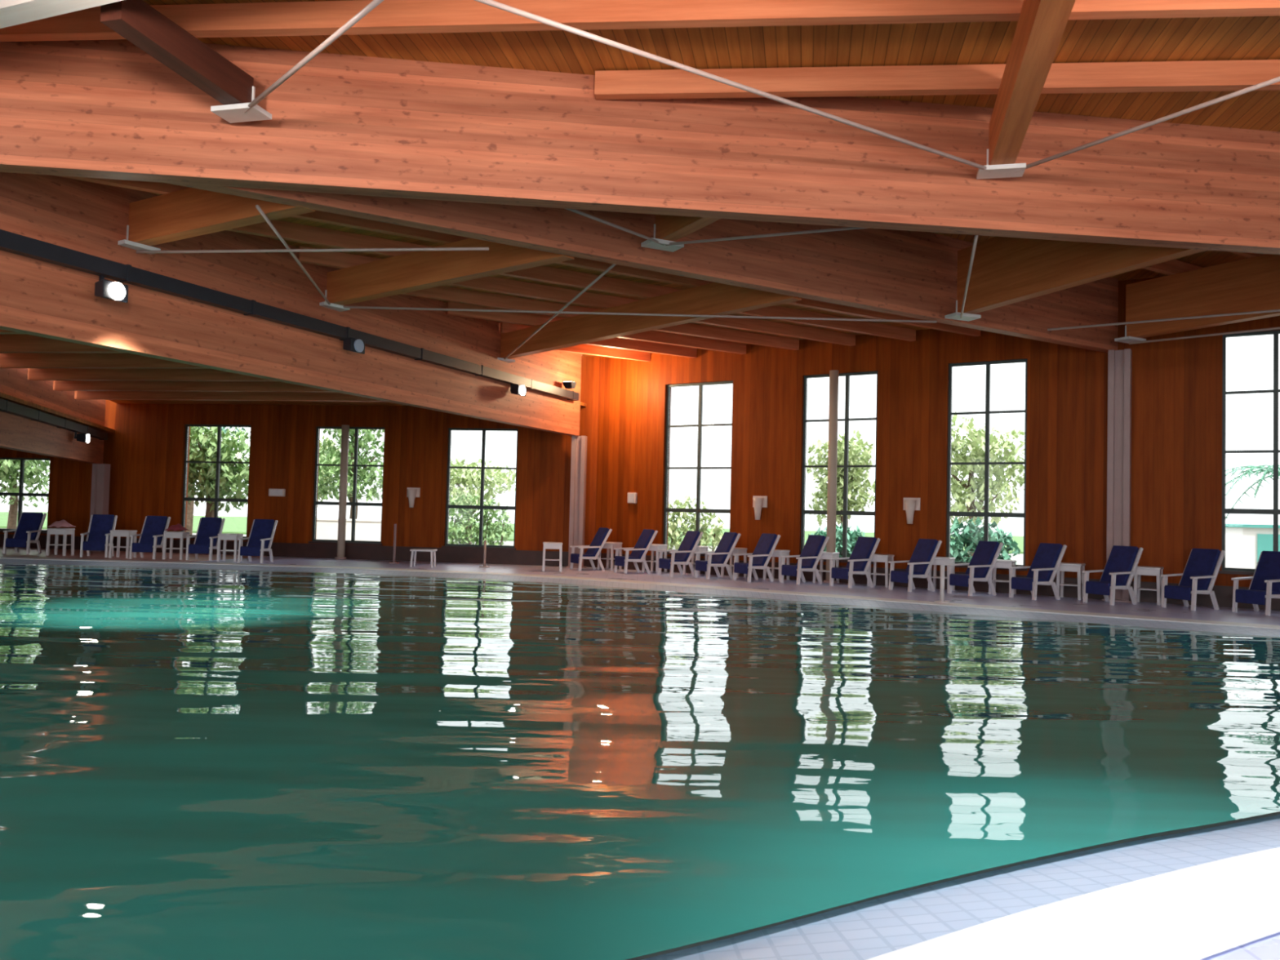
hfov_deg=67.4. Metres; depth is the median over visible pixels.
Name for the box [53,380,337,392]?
trim
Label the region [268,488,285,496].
emergency light
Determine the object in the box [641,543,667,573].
side table
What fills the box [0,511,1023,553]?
ground
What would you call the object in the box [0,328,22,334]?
trim
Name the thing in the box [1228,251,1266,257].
trim
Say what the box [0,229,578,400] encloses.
track
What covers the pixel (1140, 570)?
side table
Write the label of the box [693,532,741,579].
armchair
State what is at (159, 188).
beam
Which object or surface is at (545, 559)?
shelf
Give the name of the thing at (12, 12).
joist
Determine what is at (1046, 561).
armchair
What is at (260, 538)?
armchair
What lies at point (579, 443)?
steel post
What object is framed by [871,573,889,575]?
shelf
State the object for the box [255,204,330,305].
rod
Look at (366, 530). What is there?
wall
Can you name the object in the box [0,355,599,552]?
wall
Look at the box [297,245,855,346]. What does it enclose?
beam
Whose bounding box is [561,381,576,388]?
floodlight
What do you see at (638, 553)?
armchair
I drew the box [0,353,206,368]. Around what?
trim
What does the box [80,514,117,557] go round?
armchair
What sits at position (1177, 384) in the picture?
wall
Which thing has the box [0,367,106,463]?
beam
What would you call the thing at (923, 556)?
armchair
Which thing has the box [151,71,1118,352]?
beam
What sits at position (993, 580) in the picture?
shelf
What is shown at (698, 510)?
window
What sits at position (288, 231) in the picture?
beam
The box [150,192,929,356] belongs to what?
ceiling
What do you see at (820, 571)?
shelf
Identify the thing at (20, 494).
window
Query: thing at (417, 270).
joist
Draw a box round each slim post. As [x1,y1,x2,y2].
[389,524,399,563]
[479,540,489,567]
[934,564,949,602]
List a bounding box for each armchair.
[2,511,46,554]
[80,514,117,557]
[128,515,170,559]
[185,516,225,560]
[237,519,277,563]
[569,527,612,570]
[613,528,657,573]
[657,530,703,577]
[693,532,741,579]
[732,533,780,582]
[779,534,829,584]
[829,536,879,587]
[888,538,942,591]
[946,540,1003,595]
[1008,542,1066,599]
[1082,545,1143,605]
[1160,548,1225,610]
[1231,551,1279,615]
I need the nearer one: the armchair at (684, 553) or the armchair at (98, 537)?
the armchair at (684, 553)
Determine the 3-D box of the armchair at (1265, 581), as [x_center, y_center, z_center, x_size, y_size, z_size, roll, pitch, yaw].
[10.062,1.651,15.450,0.830,1.007,0.590,2,-2,-27]
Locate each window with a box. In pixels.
[0,457,49,533]
[177,424,250,540]
[308,426,385,545]
[441,428,518,550]
[658,381,733,556]
[796,371,877,564]
[944,359,1027,570]
[1218,330,1279,574]
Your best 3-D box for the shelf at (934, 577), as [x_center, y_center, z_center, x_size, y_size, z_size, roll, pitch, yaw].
[5.884,1.902,18.724,0.330,0.020,0.340,0,-2,31]
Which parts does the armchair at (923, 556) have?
leg, armrest, leg, armrest, leg, frame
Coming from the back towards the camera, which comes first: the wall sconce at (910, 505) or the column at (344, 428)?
the column at (344, 428)
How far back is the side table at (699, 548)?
21.63 m
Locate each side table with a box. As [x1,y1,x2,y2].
[45,528,75,555]
[108,529,137,558]
[162,531,190,559]
[216,533,243,561]
[542,542,562,571]
[597,542,622,569]
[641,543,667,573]
[682,546,708,575]
[720,547,746,577]
[763,549,790,580]
[813,551,839,582]
[866,553,894,587]
[927,556,955,591]
[988,559,1016,594]
[1056,562,1085,599]
[1133,565,1164,604]
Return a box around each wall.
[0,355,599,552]
[315,518,381,541]
[595,275,1279,586]
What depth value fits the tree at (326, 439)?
36.89 m
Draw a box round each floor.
[0,546,266,561]
[197,555,1279,959]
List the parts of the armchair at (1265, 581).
leg, armrest, frame, leg, leg, armrest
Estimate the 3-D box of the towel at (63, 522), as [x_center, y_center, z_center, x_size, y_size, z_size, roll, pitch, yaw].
[-13.780,1.036,22.866,0.478,0.195,0.410,1,-2,0]
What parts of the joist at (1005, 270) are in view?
hanger plate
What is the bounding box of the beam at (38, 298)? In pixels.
[0,172,582,435]
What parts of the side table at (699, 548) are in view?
leg, leg, leg, leg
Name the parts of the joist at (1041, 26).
hanger plate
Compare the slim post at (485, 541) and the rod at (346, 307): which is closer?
the rod at (346, 307)
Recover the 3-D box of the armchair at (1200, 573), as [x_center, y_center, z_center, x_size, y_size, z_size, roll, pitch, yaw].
[9.217,1.649,15.995,0.830,1.007,0.590,2,-2,-26]
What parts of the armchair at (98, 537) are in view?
leg, frame, leg, frame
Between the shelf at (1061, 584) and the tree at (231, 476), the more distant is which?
the tree at (231, 476)
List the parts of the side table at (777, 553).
leg, leg, leg, leg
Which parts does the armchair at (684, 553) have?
leg, armrest, leg, leg, armrest, leg, frame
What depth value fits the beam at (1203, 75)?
9.40 m
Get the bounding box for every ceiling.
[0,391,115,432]
[97,0,1279,280]
[110,400,586,406]
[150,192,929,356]
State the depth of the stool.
21.98 m
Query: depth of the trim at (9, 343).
15.13 m
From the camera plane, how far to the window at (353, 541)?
24.81 m
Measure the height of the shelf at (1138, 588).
0.020 m
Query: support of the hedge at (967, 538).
on the ground at (1019, 557)
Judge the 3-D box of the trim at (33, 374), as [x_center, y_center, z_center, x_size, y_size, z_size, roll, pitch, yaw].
[-8.005,-2.023,18.161,7.920,0.290,0.140,1,-2,9]
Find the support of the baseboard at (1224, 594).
attached to the wall at (1177, 384)
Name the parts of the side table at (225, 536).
leg, leg, leg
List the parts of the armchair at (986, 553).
leg, armrest, leg, armrest, leg, frame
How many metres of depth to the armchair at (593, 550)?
22.39 m
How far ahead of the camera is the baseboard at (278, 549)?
24.48 m
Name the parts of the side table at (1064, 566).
leg, leg, leg, leg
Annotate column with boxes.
[334,424,349,559]
[823,369,839,583]
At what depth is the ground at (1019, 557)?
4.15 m
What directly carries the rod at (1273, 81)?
attached to the joist at (1041, 26)
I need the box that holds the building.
[1225,523,1279,568]
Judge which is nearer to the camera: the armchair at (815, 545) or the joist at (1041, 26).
the joist at (1041, 26)
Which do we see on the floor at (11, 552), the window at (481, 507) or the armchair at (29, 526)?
the armchair at (29, 526)
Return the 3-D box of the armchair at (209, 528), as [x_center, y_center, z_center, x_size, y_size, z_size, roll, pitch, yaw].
[-10.193,1.381,22.531,0.590,1.007,0.830,2,-2,-4]
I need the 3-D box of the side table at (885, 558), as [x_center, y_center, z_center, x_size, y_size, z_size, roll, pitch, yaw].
[4.863,1.827,19.386,0.420,0.646,0.440,0,-2,31]
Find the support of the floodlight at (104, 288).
attached to the track
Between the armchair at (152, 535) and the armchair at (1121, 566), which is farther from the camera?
the armchair at (152, 535)
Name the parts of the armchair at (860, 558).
leg, armrest, leg, armrest, leg, frame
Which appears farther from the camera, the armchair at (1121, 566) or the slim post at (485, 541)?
the slim post at (485, 541)
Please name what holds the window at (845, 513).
in the wall at (1177, 384)
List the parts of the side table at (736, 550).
leg, leg, leg, leg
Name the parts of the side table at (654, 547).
leg, leg, leg, leg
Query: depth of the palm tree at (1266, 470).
20.52 m
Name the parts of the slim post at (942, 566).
rod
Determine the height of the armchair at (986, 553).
1.007 m
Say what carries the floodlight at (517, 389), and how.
attached to the track
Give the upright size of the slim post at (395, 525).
0.950 m
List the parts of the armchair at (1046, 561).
leg, armrest, leg, armrest, leg, frame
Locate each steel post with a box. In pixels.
[84,463,111,551]
[564,435,586,568]
[1102,348,1132,602]
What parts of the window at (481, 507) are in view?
sill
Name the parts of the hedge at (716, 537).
stem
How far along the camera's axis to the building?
23.41 m
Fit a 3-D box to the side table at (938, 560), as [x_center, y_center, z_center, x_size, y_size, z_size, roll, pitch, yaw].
[5.886,1.830,18.726,0.420,0.646,0.440,0,-2,31]
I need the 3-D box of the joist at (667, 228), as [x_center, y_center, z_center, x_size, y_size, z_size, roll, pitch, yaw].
[0.732,-3.374,11.204,0.460,0.860,2.200,2,-2,-27]
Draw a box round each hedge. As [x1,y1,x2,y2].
[448,492,514,545]
[667,494,724,551]
[804,522,865,557]
[950,515,1020,564]
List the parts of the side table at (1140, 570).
leg, leg, leg, leg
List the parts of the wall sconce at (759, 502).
lamp shade, plate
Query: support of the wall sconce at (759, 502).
attached to the wall at (1177, 384)
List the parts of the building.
door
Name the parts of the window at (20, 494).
sill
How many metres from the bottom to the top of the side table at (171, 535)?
0.646 m
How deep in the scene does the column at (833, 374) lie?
20.09 m
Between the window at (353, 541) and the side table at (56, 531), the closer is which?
the side table at (56, 531)
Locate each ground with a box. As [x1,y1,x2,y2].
[0,510,1279,959]
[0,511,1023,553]
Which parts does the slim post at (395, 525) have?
rod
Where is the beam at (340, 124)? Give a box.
[0,39,1279,254]
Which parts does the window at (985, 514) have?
sill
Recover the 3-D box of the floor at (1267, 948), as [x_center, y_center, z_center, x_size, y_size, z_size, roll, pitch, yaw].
[-6.043,1.628,12.237,42.000,0.001,30.984,1,-2,0]
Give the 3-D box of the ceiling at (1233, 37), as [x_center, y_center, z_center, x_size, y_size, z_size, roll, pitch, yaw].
[-5.892,-4.407,7.277,42.600,0.080,21.247,1,-2,0]
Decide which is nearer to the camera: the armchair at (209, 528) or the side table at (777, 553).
the side table at (777, 553)
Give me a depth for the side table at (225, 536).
22.17 m
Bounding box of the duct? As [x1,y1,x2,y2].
[0,398,107,439]
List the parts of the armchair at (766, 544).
leg, armrest, leg, leg, armrest, leg, frame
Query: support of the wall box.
attached to the wall at (1177, 384)
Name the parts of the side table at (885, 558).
leg, leg, leg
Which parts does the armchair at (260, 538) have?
leg, armrest, frame, leg, armrest, leg, frame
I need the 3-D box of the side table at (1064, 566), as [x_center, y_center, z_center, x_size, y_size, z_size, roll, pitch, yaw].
[7.838,1.835,17.466,0.420,0.646,0.440,0,-2,34]
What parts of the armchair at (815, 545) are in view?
leg, armrest, leg, leg, armrest, leg, frame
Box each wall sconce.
[406,487,420,507]
[752,495,767,519]
[902,497,920,524]
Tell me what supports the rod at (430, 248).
attached to the joist at (189, 212)
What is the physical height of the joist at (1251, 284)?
0.990 m
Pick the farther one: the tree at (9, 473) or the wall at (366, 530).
the tree at (9, 473)
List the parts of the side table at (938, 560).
leg, leg, leg, leg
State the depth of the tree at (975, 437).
29.48 m
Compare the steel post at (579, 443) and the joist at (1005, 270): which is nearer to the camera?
the joist at (1005, 270)
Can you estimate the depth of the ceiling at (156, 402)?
24.73 m
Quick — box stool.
[409,548,436,567]
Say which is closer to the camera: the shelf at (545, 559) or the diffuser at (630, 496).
the shelf at (545, 559)
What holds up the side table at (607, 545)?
on the floor at (1267, 948)
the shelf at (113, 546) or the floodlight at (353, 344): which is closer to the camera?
the floodlight at (353, 344)
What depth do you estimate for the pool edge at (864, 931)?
3.81 m
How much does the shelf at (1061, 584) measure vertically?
0.020 m
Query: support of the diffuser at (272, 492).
attached to the emergency light at (272, 492)
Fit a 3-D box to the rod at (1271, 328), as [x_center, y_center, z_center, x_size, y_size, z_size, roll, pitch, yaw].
[10.088,-2.394,15.101,0.036,0.036,4.490,3,-3,-45]
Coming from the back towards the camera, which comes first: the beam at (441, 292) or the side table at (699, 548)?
the side table at (699, 548)
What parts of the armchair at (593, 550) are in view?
leg, armrest, leg, armrest, leg, leg, frame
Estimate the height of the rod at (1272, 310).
0.216 m
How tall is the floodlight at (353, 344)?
0.337 m
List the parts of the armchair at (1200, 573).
leg, armrest, leg, leg, armrest, leg, frame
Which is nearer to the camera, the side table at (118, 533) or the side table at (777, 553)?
the side table at (777, 553)
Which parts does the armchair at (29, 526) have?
leg, armrest, leg, armrest, leg, frame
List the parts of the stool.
leg, leg, seat, leg, leg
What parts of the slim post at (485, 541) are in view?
rod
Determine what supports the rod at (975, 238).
attached to the joist at (1005, 270)
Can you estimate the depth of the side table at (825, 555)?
19.92 m
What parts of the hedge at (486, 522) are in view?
stem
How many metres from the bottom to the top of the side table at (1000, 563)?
0.646 m
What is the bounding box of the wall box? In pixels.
[626,492,637,503]
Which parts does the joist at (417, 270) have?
hanger plate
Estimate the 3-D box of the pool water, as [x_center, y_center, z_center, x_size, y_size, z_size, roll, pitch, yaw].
[-6.326,1.613,10.291,35.909,0.001,20.873,1,-2,0]
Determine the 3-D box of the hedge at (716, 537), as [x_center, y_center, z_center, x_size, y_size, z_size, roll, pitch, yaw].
[1.403,1.579,29.977,2.574,2.278,1.137,1,-2,0]
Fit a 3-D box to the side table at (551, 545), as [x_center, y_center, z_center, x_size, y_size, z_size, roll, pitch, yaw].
[-1.994,1.742,21.851,0.440,0.646,0.420,2,-2,-6]
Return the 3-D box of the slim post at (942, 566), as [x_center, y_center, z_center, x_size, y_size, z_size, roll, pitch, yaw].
[5.009,1.722,15.904,0.240,0.620,0.240,1,-2,0]
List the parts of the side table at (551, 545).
leg, leg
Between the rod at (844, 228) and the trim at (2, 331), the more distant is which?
the trim at (2, 331)
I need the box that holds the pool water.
[0,563,1279,959]
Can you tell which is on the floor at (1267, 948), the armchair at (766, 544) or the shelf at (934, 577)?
the armchair at (766, 544)
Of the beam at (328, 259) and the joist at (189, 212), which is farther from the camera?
the beam at (328, 259)
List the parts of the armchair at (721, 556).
leg, armrest, leg, leg, armrest, leg, frame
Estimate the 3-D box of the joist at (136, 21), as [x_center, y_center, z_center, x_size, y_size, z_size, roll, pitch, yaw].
[-3.945,-3.659,8.387,0.460,0.360,1.730,1,-2,14]
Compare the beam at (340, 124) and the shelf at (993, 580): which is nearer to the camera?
the beam at (340, 124)
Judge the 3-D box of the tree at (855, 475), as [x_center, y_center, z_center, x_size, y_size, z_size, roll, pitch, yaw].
[6.939,0.548,33.105,2.557,4.515,2.819,0,-2,25]
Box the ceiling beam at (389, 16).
[0,0,1279,41]
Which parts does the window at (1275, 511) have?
sill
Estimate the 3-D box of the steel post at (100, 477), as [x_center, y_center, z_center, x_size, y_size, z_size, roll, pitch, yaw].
[-14.172,0.726,25.178,0.480,2.300,0.340,1,-2,9]
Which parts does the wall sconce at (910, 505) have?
lamp shade, plate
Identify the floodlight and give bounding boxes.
[74,431,89,443]
[94,275,128,302]
[342,337,364,354]
[510,383,525,395]
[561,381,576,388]
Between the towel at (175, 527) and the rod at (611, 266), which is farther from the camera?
the towel at (175, 527)
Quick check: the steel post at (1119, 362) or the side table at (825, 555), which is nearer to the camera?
the steel post at (1119, 362)
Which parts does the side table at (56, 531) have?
leg, leg, leg, leg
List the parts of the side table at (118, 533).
leg, leg, leg, leg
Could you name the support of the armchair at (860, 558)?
on the floor at (1267, 948)
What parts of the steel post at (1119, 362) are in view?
plate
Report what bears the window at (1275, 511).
in the wall at (1177, 384)
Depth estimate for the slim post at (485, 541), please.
22.53 m
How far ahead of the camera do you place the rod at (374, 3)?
7.76 m
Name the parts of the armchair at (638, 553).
leg, armrest, leg, armrest, leg, leg, frame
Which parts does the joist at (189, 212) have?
hanger plate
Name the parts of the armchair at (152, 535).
leg, armrest, frame, leg, armrest, frame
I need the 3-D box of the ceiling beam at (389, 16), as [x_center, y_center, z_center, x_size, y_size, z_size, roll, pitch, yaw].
[3.718,-3.963,7.951,22.052,0.240,0.134,1,-2,5]
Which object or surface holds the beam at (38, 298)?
attached to the ceiling at (291, 220)
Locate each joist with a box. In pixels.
[0,0,123,28]
[100,0,271,123]
[117,187,315,254]
[319,238,574,311]
[497,282,801,363]
[640,214,719,252]
[944,236,1207,320]
[976,0,1075,179]
[1114,253,1279,343]
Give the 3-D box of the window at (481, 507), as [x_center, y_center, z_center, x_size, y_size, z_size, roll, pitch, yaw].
[-3.998,0.216,24.220,1.930,3.040,0.210,1,-2,9]
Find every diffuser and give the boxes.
[269,489,282,495]
[627,493,634,502]
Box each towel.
[46,519,75,527]
[165,523,189,531]
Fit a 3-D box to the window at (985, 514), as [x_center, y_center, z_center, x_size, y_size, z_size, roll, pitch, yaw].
[6.760,-0.303,18.742,1.580,4.050,0.210,0,-2,33]
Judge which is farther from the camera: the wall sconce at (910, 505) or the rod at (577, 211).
the wall sconce at (910, 505)
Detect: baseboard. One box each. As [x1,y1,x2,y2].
[0,533,594,567]
[594,552,1279,610]
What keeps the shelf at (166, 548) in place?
attached to the side table at (171, 535)
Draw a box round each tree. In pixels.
[0,459,49,528]
[186,426,250,534]
[187,426,250,517]
[317,428,384,519]
[317,435,340,505]
[448,457,515,544]
[805,429,875,526]
[950,414,1024,557]
[1225,464,1279,519]
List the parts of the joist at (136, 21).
hanger plate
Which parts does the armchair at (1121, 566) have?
leg, armrest, leg, leg, armrest, leg, frame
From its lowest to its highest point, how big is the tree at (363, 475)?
5.448 m
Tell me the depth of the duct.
19.95 m
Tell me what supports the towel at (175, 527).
on the side table at (171, 535)
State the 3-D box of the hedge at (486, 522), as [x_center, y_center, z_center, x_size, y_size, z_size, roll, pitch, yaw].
[-5.901,1.545,32.975,3.223,2.290,1.131,1,-2,0]
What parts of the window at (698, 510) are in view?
sill, glass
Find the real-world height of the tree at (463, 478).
3.685 m
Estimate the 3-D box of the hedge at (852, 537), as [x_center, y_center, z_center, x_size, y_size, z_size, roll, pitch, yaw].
[5.629,1.921,26.938,2.141,1.526,1.120,1,-2,0]
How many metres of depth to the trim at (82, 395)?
21.51 m
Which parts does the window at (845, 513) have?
sill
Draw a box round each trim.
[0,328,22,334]
[0,333,128,353]
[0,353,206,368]
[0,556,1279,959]
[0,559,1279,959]
[27,368,276,381]
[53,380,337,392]
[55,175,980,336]
[74,391,385,401]
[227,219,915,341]
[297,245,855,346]
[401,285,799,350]
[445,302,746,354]
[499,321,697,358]
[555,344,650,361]
[1142,258,1203,275]
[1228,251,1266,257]
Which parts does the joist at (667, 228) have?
hanger plate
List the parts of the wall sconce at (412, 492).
lamp shade, plate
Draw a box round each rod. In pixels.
[135,247,488,253]
[244,0,383,112]
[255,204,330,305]
[343,306,937,323]
[474,0,990,172]
[503,263,616,359]
[564,208,663,245]
[666,226,868,245]
[960,235,977,318]
[1014,75,1279,173]
[1047,309,1279,330]
[1128,326,1279,344]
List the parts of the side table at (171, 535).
leg, leg, leg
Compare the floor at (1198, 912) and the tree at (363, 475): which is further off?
the tree at (363, 475)
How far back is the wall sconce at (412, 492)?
24.26 m
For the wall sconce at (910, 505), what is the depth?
19.28 m
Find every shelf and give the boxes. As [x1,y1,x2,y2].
[112,546,129,547]
[165,547,186,549]
[545,559,559,560]
[817,569,829,572]
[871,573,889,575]
[931,576,946,578]
[992,579,1008,582]
[1059,583,1082,586]
[1137,587,1160,591]
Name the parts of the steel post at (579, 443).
plate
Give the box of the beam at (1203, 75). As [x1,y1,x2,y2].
[594,59,1279,99]
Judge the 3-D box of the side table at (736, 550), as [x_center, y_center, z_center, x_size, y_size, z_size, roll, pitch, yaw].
[2.078,1.821,21.184,0.420,0.646,0.440,0,-2,34]
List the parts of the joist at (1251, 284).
hanger plate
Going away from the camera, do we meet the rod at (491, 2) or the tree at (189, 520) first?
the rod at (491, 2)
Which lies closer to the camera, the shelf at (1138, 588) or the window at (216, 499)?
the shelf at (1138, 588)
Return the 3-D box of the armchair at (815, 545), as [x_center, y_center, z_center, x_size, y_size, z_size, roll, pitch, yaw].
[3.385,1.635,19.763,0.830,1.007,0.590,3,-2,-31]
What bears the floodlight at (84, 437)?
attached to the duct
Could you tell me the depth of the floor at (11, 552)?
23.22 m
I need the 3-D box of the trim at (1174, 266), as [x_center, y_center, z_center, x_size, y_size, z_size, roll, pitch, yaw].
[4.591,-3.751,13.417,12.741,0.240,0.120,3,-2,-31]
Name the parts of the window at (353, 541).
sill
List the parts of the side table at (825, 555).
leg, leg, leg, leg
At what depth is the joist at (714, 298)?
16.45 m
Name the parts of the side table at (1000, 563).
leg, leg, leg, leg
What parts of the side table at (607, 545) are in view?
leg, leg, leg, leg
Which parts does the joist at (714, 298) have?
hanger plate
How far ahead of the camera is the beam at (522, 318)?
20.11 m

